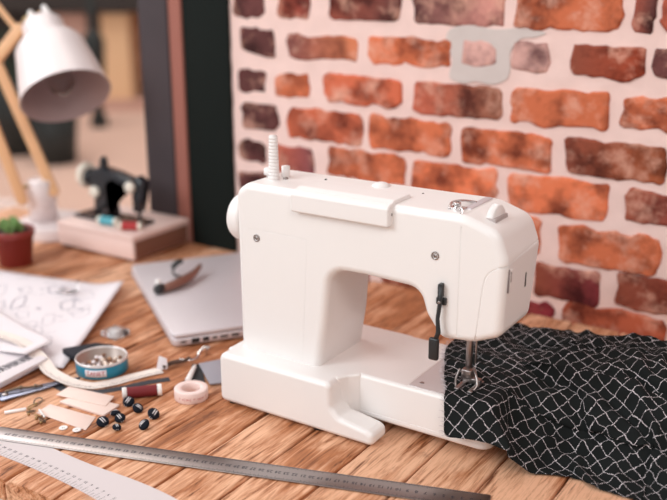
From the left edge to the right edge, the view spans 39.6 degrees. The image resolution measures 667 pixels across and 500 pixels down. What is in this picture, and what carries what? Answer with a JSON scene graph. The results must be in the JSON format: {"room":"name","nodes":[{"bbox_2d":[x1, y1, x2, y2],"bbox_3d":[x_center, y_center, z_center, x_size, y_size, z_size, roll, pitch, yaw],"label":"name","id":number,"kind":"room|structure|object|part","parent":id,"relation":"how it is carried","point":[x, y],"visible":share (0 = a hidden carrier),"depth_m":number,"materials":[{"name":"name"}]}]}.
{"room":"sewing room","nodes":[
{"label":"sewing room","id":0,"kind":"room"},
{"bbox_2d":[229,0,666,340],"bbox_3d":[0.586,-0.071,1.430,1.746,1.901,0.182,11,20,31],"label":"wall","id":1,"kind":"structure","parent":0,"point":[555,111],"depth_m":1.50,"materials":[{"name":"brick"}]},
{"bbox_2d":[182,0,237,251],"bbox_3d":[-0.234,-0.204,1.855,0.113,1.900,0.044,11,20,31],"label":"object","id":2,"kind":"structure","parent":1,"relation":"in","point":[206,23],"depth_m":1.82,"materials":[{"name":"black metal"}]},
{"bbox_3d":[-0.666,1.161,0.694,5.200,0.010,3.300,11,20,31],"label":"floor","id":3,"kind":"structure","parent":0,"visible":0},
{"bbox_2d":[0,206,635,499],"bbox_3d":[-0.153,0.510,1.478,1.974,0.761,0.819,11,20,31],"label":"table","id":4,"kind":"object","parent":3,"relation":"on","point":[216,426],"depth_m":1.15,"materials":[{"name":"brown wood"}]},
{"bbox_2d":[4,407,25,413],"bbox_3d":[-0.413,0.209,1.202,0.027,0.003,0.006,-7,19,-22],"label":"clip","id":5,"kind":"object","parent":4,"relation":"on","point":[24,408],"visible":1,"depth_m":1.20,"materials":[{"name":"white plastic"}]},
{"bbox_2d":[0,216,34,267],"bbox_3d":[-0.612,-0.016,1.776,0.080,0.089,0.080,11,20,31],"label":"potted succulent","id":6,"kind":"object","parent":4,"relation":"on","point":[16,237],"visible":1,"depth_m":1.76,"materials":[{"name":"red ceramic"}]},
{"bbox_2d":[27,403,37,410],"bbox_3d":[-0.395,0.204,1.209,0.013,0.007,0.013,11,20,31],"label":"charm","id":7,"kind":"object","parent":4,"relation":"on","point":[34,404],"visible":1,"depth_m":1.21,"materials":[{"name":"gold metal"}]},
{"bbox_2d":[33,397,44,405],"bbox_3d":[-0.391,0.200,1.224,0.014,0.007,0.014,11,20,31],"label":"charm","id":8,"kind":"object","parent":4,"relation":"on","point":[42,400],"visible":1,"depth_m":1.22,"materials":[{"name":"gold metal"}]},
{"bbox_2d":[0,377,79,401],"bbox_3d":[-0.441,0.190,1.253,0.186,0.008,0.060,-16,24,-42],"label":"scissors","id":9,"kind":"object","parent":4,"relation":"on","point":[12,394],"visible":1,"depth_m":1.25,"materials":[{"name":"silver metal"}]},
{"bbox_2d":[5,384,42,392],"bbox_3d":[-0.419,0.186,1.253,0.049,0.007,0.006,-8,19,-23],"label":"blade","id":10,"kind":"object","parent":9,"relation":"on","point":[35,385],"visible":1,"depth_m":1.25,"materials":[{"name":"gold metal"}]},
{"bbox_2d":[38,417,46,423],"bbox_3d":[-0.369,0.216,1.173,0.010,0.007,0.010,11,20,31],"label":"charm","id":11,"kind":"object","parent":4,"relation":"on","point":[39,418],"visible":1,"depth_m":1.17,"materials":[{"name":"gold metal"}]},
{"bbox_2d":[0,5,110,241],"bbox_3d":[-0.619,-0.305,1.908,0.378,0.563,0.201,11,20,31],"label":"desk lamp","id":12,"kind":"object","parent":4,"relation":"on","point":[59,77],"visible":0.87,"depth_m":1.90,"materials":[{"name":"white metal"}]},
{"bbox_3d":[-0.707,-0.522,1.901,0.135,0.145,0.013,7,19,20],"label":"tension arm","id":13,"kind":"part","parent":12,"relation":"part of","materials":[{"name":"brown wood"}]},
{"bbox_3d":[-0.718,-0.380,1.931,0.177,0.186,0.015,2,18,7],"label":"arm","id":14,"kind":"part","parent":12,"relation":"part of","materials":[{"name":"brown wood"}]},
{"bbox_3d":[-0.717,-0.304,1.901,0.178,0.420,0.021,8,19,24],"label":"arm","id":15,"kind":"part","parent":12,"relation":"part of","materials":[{"name":"brown wood"}]},
{"bbox_3d":[-0.678,-0.335,1.930,0.222,0.439,0.021,8,19,25],"label":"arm","id":16,"kind":"part","parent":12,"relation":"part of","materials":[{"name":"brown wood"}]},
{"bbox_3d":[-0.619,-0.107,1.969,0.058,0.090,0.058,11,20,31],"label":"post","id":17,"kind":"part","parent":12,"relation":"part of","materials":[{"name":"white ceramic"}]},
{"bbox_3d":[-0.548,-0.347,1.843,0.074,0.081,0.058,11,20,31],"label":"bulb","id":18,"kind":"part","parent":12,"relation":"part of","materials":[{"name":"clear glass"}]},
{"bbox_3d":[-0.553,-0.357,1.837,0.210,0.218,0.184,11,20,31],"label":"lamp shade","id":19,"kind":"part","parent":12,"relation":"part of","materials":[{"name":"white metal"}]},
{"bbox_2d":[0,270,124,367],"bbox_3d":[-0.529,0.095,1.540,0.307,0.016,0.443,1,17,3],"label":"sheet","id":20,"kind":"object","parent":4,"relation":"on","point":[32,301],"visible":0.84,"depth_m":1.56,"materials":[{"name":"paper"}]},
{"bbox_2d":[0,351,47,387],"bbox_3d":[-0.553,0.153,1.352,0.281,0.009,0.124,11,20,31],"label":"notebook","id":21,"kind":"object","parent":20,"relation":"on","point":[13,366],"visible":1,"depth_m":1.31,"materials":[{"name":"paper"}]},
{"bbox_2d":[0,356,32,372],"bbox_3d":[-0.456,0.163,1.308,0.018,0.001,0.066,11,20,31],"label":"print","id":22,"kind":"object","parent":21,"relation":"on","point":[12,364],"depth_m":1.31,"materials":[{"name":"grey paper"}]},
{"bbox_2d":[0,312,51,353],"bbox_3d":[-0.550,0.115,1.445,0.318,0.006,0.175,11,20,31],"label":"sheet","id":23,"kind":"object","parent":20,"relation":"on","point":[7,324],"visible":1,"depth_m":1.39,"materials":[{"name":"paper"}]},
{"bbox_2d":[56,280,79,294],"bbox_3d":[-0.462,0.063,1.618,0.040,0.020,0.027,11,20,31],"label":"paper clip","id":24,"kind":"object","parent":20,"relation":"on","point":[65,290],"visible":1,"depth_m":1.62,"materials":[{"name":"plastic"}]},
{"bbox_2d":[62,343,112,359],"bbox_3d":[-0.364,0.147,1.373,0.067,0.008,0.036,-13,21,-35],"label":"scrap","id":25,"kind":"object","parent":20,"relation":"on","point":[71,352],"visible":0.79,"depth_m":1.37,"materials":[{"name":"black fabric"}]},
{"bbox_3d":[-0.338,0.223,1.160,0.011,0.002,0.011,11,20,31],"label":"white button","id":26,"kind":"part","parent":4,"relation":"part of","materials":[{"name":"white plastic"}]},
{"bbox_2d":[37,404,95,429],"bbox_3d":[-0.340,0.213,1.190,0.092,0.001,0.033,11,20,31],"label":"card","id":27,"kind":"object","parent":4,"relation":"on","point":[70,417],"visible":1,"depth_m":1.19,"materials":[{"name":"beige paper"}]},
{"bbox_3d":[-0.319,0.224,1.152,0.011,0.002,0.011,11,20,31],"label":"white button","id":28,"kind":"part","parent":4,"relation":"part of","materials":[{"name":"white plastic"}]},
{"bbox_2d":[0,330,167,388],"bbox_3d":[-0.405,0.157,1.331,0.325,0.022,0.104,6,18,19],"label":"tape measure","id":29,"kind":"object","parent":4,"relation":"on","point":[47,367],"visible":1,"depth_m":1.31,"materials":[{"name":"beige fabric"}]},
{"bbox_2d":[0,440,176,499],"bbox_3d":[-0.294,0.256,1.056,0.440,0.001,0.073,13,22,36],"label":"ruler","id":30,"kind":"object","parent":4,"relation":"on","point":[98,483],"visible":1,"depth_m":1.05,"materials":[{"name":"grey plastic"}]},
{"bbox_2d":[60,398,118,415],"bbox_3d":[-0.321,0.203,1.220,0.078,0.003,0.032,10,20,28],"label":"card","id":31,"kind":"object","parent":4,"relation":"on","point":[100,410],"visible":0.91,"depth_m":1.21,"materials":[{"name":"beige paper"}]},
{"bbox_2d":[56,386,113,405],"bbox_3d":[-0.330,0.195,1.238,0.081,0.001,0.027,7,19,23],"label":"card","id":32,"kind":"object","parent":31,"relation":"on","point":[69,392],"visible":1,"depth_m":1.24,"materials":[{"name":"beige paper"}]},
{"bbox_2d":[75,346,127,379],"bbox_3d":[-0.331,0.161,1.324,0.074,0.021,0.074,11,20,31],"label":"round tin","id":33,"kind":"object","parent":4,"relation":"on","point":[103,372],"visible":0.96,"depth_m":1.31,"materials":[{"name":"teal paint"}]},
{"bbox_3d":[-0.290,0.216,1.165,0.016,0.011,0.015,2,17,5],"label":"striped button","id":34,"kind":"part","parent":4,"relation":"part of","materials":[{"name":"black plastic"}]},
{"bbox_2d":[54,377,169,393],"bbox_3d":[-0.307,0.188,1.273,0.163,0.001,0.042,-2,18,-6],"label":"ribbon","id":35,"kind":"object","parent":4,"relation":"on","point":[61,387],"visible":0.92,"depth_m":1.27,"materials":[{"name":"grey"}]},
{"bbox_2d":[100,325,129,340],"bbox_3d":[-0.341,0.129,1.445,0.034,0.010,0.032,11,20,31],"label":"case","id":36,"kind":"object","parent":4,"relation":"on","point":[115,332],"visible":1,"depth_m":1.44,"materials":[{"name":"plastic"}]},
{"bbox_3d":[-0.280,0.209,1.189,0.013,0.010,0.012,6,18,18],"label":"striped button","id":37,"kind":"part","parent":4,"relation":"part of","materials":[{"name":"black plastic"}]},
{"bbox_3d":[-0.270,0.221,1.154,0.011,0.007,0.011,7,19,21],"label":"striped button","id":38,"kind":"part","parent":4,"relation":"part of","materials":[{"name":"black plastic"}]},
{"bbox_3d":[-0.271,0.213,1.176,0.014,0.010,0.013,2,17,6],"label":"striped button","id":39,"kind":"part","parent":4,"relation":"part of","materials":[{"name":"black plastic"}]},
{"bbox_2d":[57,205,188,262],"bbox_3d":[-0.429,-0.036,1.898,0.212,0.054,0.162,11,20,31],"label":"wooden box","id":40,"kind":"object","parent":4,"relation":"on","point":[167,231],"visible":0.91,"depth_m":1.84,"materials":[{"name":"brown wood"}]},
{"bbox_2d":[96,215,119,226],"bbox_3d":[-0.449,-0.058,1.847,0.046,0.018,0.018,8,19,25],"label":"thread spool","id":41,"kind":"object","parent":40,"relation":"on","point":[112,221],"visible":0.99,"depth_m":1.84,"materials":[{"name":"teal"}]},
{"bbox_2d":[75,156,154,226],"bbox_3d":[-0.444,-0.123,1.867,0.186,0.130,0.056,11,20,31],"label":"sewing machine","id":42,"kind":"object","parent":40,"relation":"on","point":[108,185],"visible":0.97,"depth_m":1.86,"materials":[{"name":"black metal"}]},
{"bbox_3d":[-0.485,-0.117,1.874,0.025,0.025,0.010,11,20,31],"label":"knob","id":43,"kind":"part","parent":42,"relation":"part of","materials":[{"name":"beige plastic"}]},
{"bbox_3d":[-0.464,-0.175,1.865,0.018,0.030,0.012,11,20,31],"label":"spool post","id":44,"kind":"part","parent":42,"relation":"part of","materials":[{"name":"black ceramic"}]},
{"bbox_3d":[-0.401,-0.122,1.815,0.024,0.024,0.010,11,20,31],"label":"knob","id":45,"kind":"part","parent":42,"relation":"part of","materials":[{"name":"beige plastic"}]},
{"bbox_3d":[-0.429,-0.058,1.891,0.212,0.008,0.162,11,20,31],"label":"lid","id":46,"kind":"part","parent":40,"relation":"part of","materials":[{"name":"brown wood"}]},
{"bbox_2d":[118,221,142,230],"bbox_3d":[-0.398,-0.047,1.813,0.044,0.018,0.018,2,17,6],"label":"thread spool","id":47,"kind":"object","parent":40,"relation":"on","point":[122,225],"visible":1,"depth_m":1.81,"materials":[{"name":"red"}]},
{"bbox_3d":[-0.341,-0.018,1.843,0.002,0.034,0.150,11,20,31],"label":"panel","id":48,"kind":"part","parent":40,"relation":"part of","materials":[{"name":"brown wood"}]},
{"bbox_3d":[-0.270,0.200,1.219,0.015,0.012,0.014,-9,20,-27],"label":"striped button","id":49,"kind":"part","parent":4,"relation":"part of","materials":[{"name":"black plastic"}]},
{"bbox_3d":[-0.254,0.205,1.202,0.014,0.011,0.013,-9,19,-26],"label":"striped button","id":50,"kind":"part","parent":4,"relation":"part of","materials":[{"name":"black plastic"}]},
{"bbox_2d":[122,383,161,398],"bbox_3d":[-0.257,0.190,1.241,0.052,0.016,0.016,-4,18,-13],"label":"thread spool","id":51,"kind":"object","parent":4,"relation":"on","point":[155,389],"visible":0.98,"depth_m":1.24,"materials":[{"name":"red fabric"}]},
{"bbox_3d":[-0.237,0.219,1.159,0.014,0.012,0.014,2,18,7],"label":"striped button","id":52,"kind":"part","parent":4,"relation":"part of","materials":[{"name":"black plastic"}]},
{"bbox_3d":[-0.231,0.210,1.186,0.016,0.014,0.014,-14,22,-39],"label":"striped button","id":53,"kind":"part","parent":4,"relation":"part of","materials":[{"name":"black plastic"}]},
{"bbox_2d":[162,345,210,368],"bbox_3d":[-0.211,0.157,1.346,0.082,0.015,0.019,-14,22,-38],"label":"attachment","id":54,"kind":"object","parent":4,"relation":"on","point":[206,347],"visible":1,"depth_m":1.34,"materials":[{"name":"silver metal"}]},
{"bbox_3d":[-0.200,0.152,1.354,0.054,0.011,0.016,-16,24,-42],"label":"spring arm","id":55,"kind":"part","parent":54,"relation":"part of","materials":[{"name":"silver metal"}]},
{"bbox_2d":[132,253,242,345],"bbox_3d":[-0.193,0.075,1.597,0.249,0.022,0.364,-7,19,-21],"label":"laptop","id":56,"kind":"object","parent":4,"relation":"on","point":[208,308],"visible":0.7,"depth_m":1.54,"materials":[{"name":"silver metal"}]},
{"bbox_2d":[153,258,201,293],"bbox_3d":[-0.270,0.044,1.606,0.056,0.030,0.124,2,18,7],"label":"tool","id":57,"kind":"object","parent":56,"relation":"on","point":[159,288],"visible":1,"depth_m":1.58,"materials":[{"name":"brown wood"}]},
{"bbox_3d":[-0.258,0.050,1.608,0.025,0.018,0.122,9,19,26],"label":"handle","id":58,"kind":"part","parent":57,"relation":"part of","materials":[{"name":"brown wood"}]},
{"bbox_2d":[174,380,207,404],"bbox_3d":[-0.191,0.191,1.240,0.045,0.015,0.045,11,20,31],"label":"tape roll","id":59,"kind":"object","parent":4,"relation":"on","point":[190,392],"visible":1,"depth_m":1.23,"materials":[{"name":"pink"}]},
{"bbox_2d":[192,364,204,381],"bbox_3d":[-0.195,0.176,1.306,0.022,0.002,0.074,-4,18,-13],"label":"swatch","id":60,"kind":"object","parent":4,"relation":"on","point":[198,375],"visible":0.53,"depth_m":1.31,"materials":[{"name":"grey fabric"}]},
{"bbox_2d":[185,364,195,380],"bbox_3d":[-0.199,0.173,1.305,0.008,0.008,0.051,2,17,6],"label":"pencil","id":61,"kind":"object","parent":60,"relation":"on","point":[191,372],"visible":0.82,"depth_m":1.29,"materials":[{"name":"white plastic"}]},
{"bbox_2d":[199,359,220,384],"bbox_3d":[-0.173,0.173,1.312,0.033,0.002,0.080,-3,18,-10],"label":"swatch","id":62,"kind":"object","parent":60,"relation":"on","point":[211,370],"visible":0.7,"depth_m":1.31,"materials":[{"name":"grey fabric"}]},
{"bbox_2d":[0,427,490,499],"bbox_3d":[-0.126,0.249,1.073,0.610,0.001,0.030,5,18,14],"label":"ruler","id":63,"kind":"object","parent":4,"relation":"on","point":[156,455],"visible":1,"depth_m":1.07,"materials":[{"name":"grey metal"}]},
{"bbox_2d":[220,135,538,449],"bbox_3d":[0.051,0.040,1.160,0.398,0.351,0.190,11,20,31],"label":"sewing machine","id":64,"kind":"object","parent":4,"relation":"on","point":[311,243],"visible":0.98,"depth_m":1.13,"materials":[{"name":"white plastic"}]},
{"bbox_3d":[0.019,-0.056,1.097,0.135,0.029,0.054,11,20,31],"label":"tray lid","id":65,"kind":"part","parent":64,"relation":"part of","materials":[{"name":"white plastic"}]},
{"bbox_3d":[0.139,0.176,1.172,0.190,0.057,0.145,11,20,31],"label":"free arm","id":66,"kind":"part","parent":64,"relation":"part of","materials":[{"name":"white plastic"}]},
{"bbox_3d":[0.154,0.152,1.152,0.068,0.002,0.132,11,20,31],"label":"needle plate","id":67,"kind":"part","parent":64,"relation":"part of","materials":[{"name":"silver metal"}]},
{"bbox_3d":[0.165,-0.053,1.052,0.010,0.002,0.060,11,20,31],"label":"guide plate","id":68,"kind":"part","parent":64,"relation":"part of","materials":[{"name":"silver metal"}]},
{"bbox_2d":[438,323,666,499],"bbox_3d":[0.402,0.174,1.142,0.544,0.102,0.427,11,20,31],"label":"fabric","id":69,"kind":"object","parent":4,"relation":"on","point":[587,406],"visible":0.87,"depth_m":1.09,"materials":[{"name":"black fabric"}]},
{"bbox_3d":[-0.699,0.280,2.343,0.950,0.685,0.050,11,20,31],"label":"wall","id":70,"kind":"structure","parent":0,"visible":0},
{"bbox_2d":[0,0,178,216],"bbox_3d":[-0.709,-0.622,2.045,0.950,1.215,0.056,11,20,31],"label":"window","id":71,"kind":"structure","parent":70,"relation":"in","point":[133,128],"depth_m":1.96,"materials":[{"name":"clear glass"}]},
{"bbox_3d":[-0.708,-0.072,2.218,0.950,0.061,0.053,11,20,31],"label":"sill","id":72,"kind":"part","parent":71,"relation":"part of","materials":[{"name":"beige"}]},
{"bbox_3d":[-0.345,-0.565,1.810,0.076,1.184,0.047,11,20,31],"label":"frame","id":73,"kind":"part","parent":71,"relation":"part of","materials":[{"name":"grey paint"}]},
{"bbox_2d":[168,0,192,242],"bbox_3d":[-0.298,-0.214,1.889,0.032,1.900,0.043,11,20,31],"label":"trim","id":74,"kind":"structure","parent":70,"relation":"attached to","point":[174,6],"depth_m":1.85,"materials":[{"name":"brown"}]}
]}

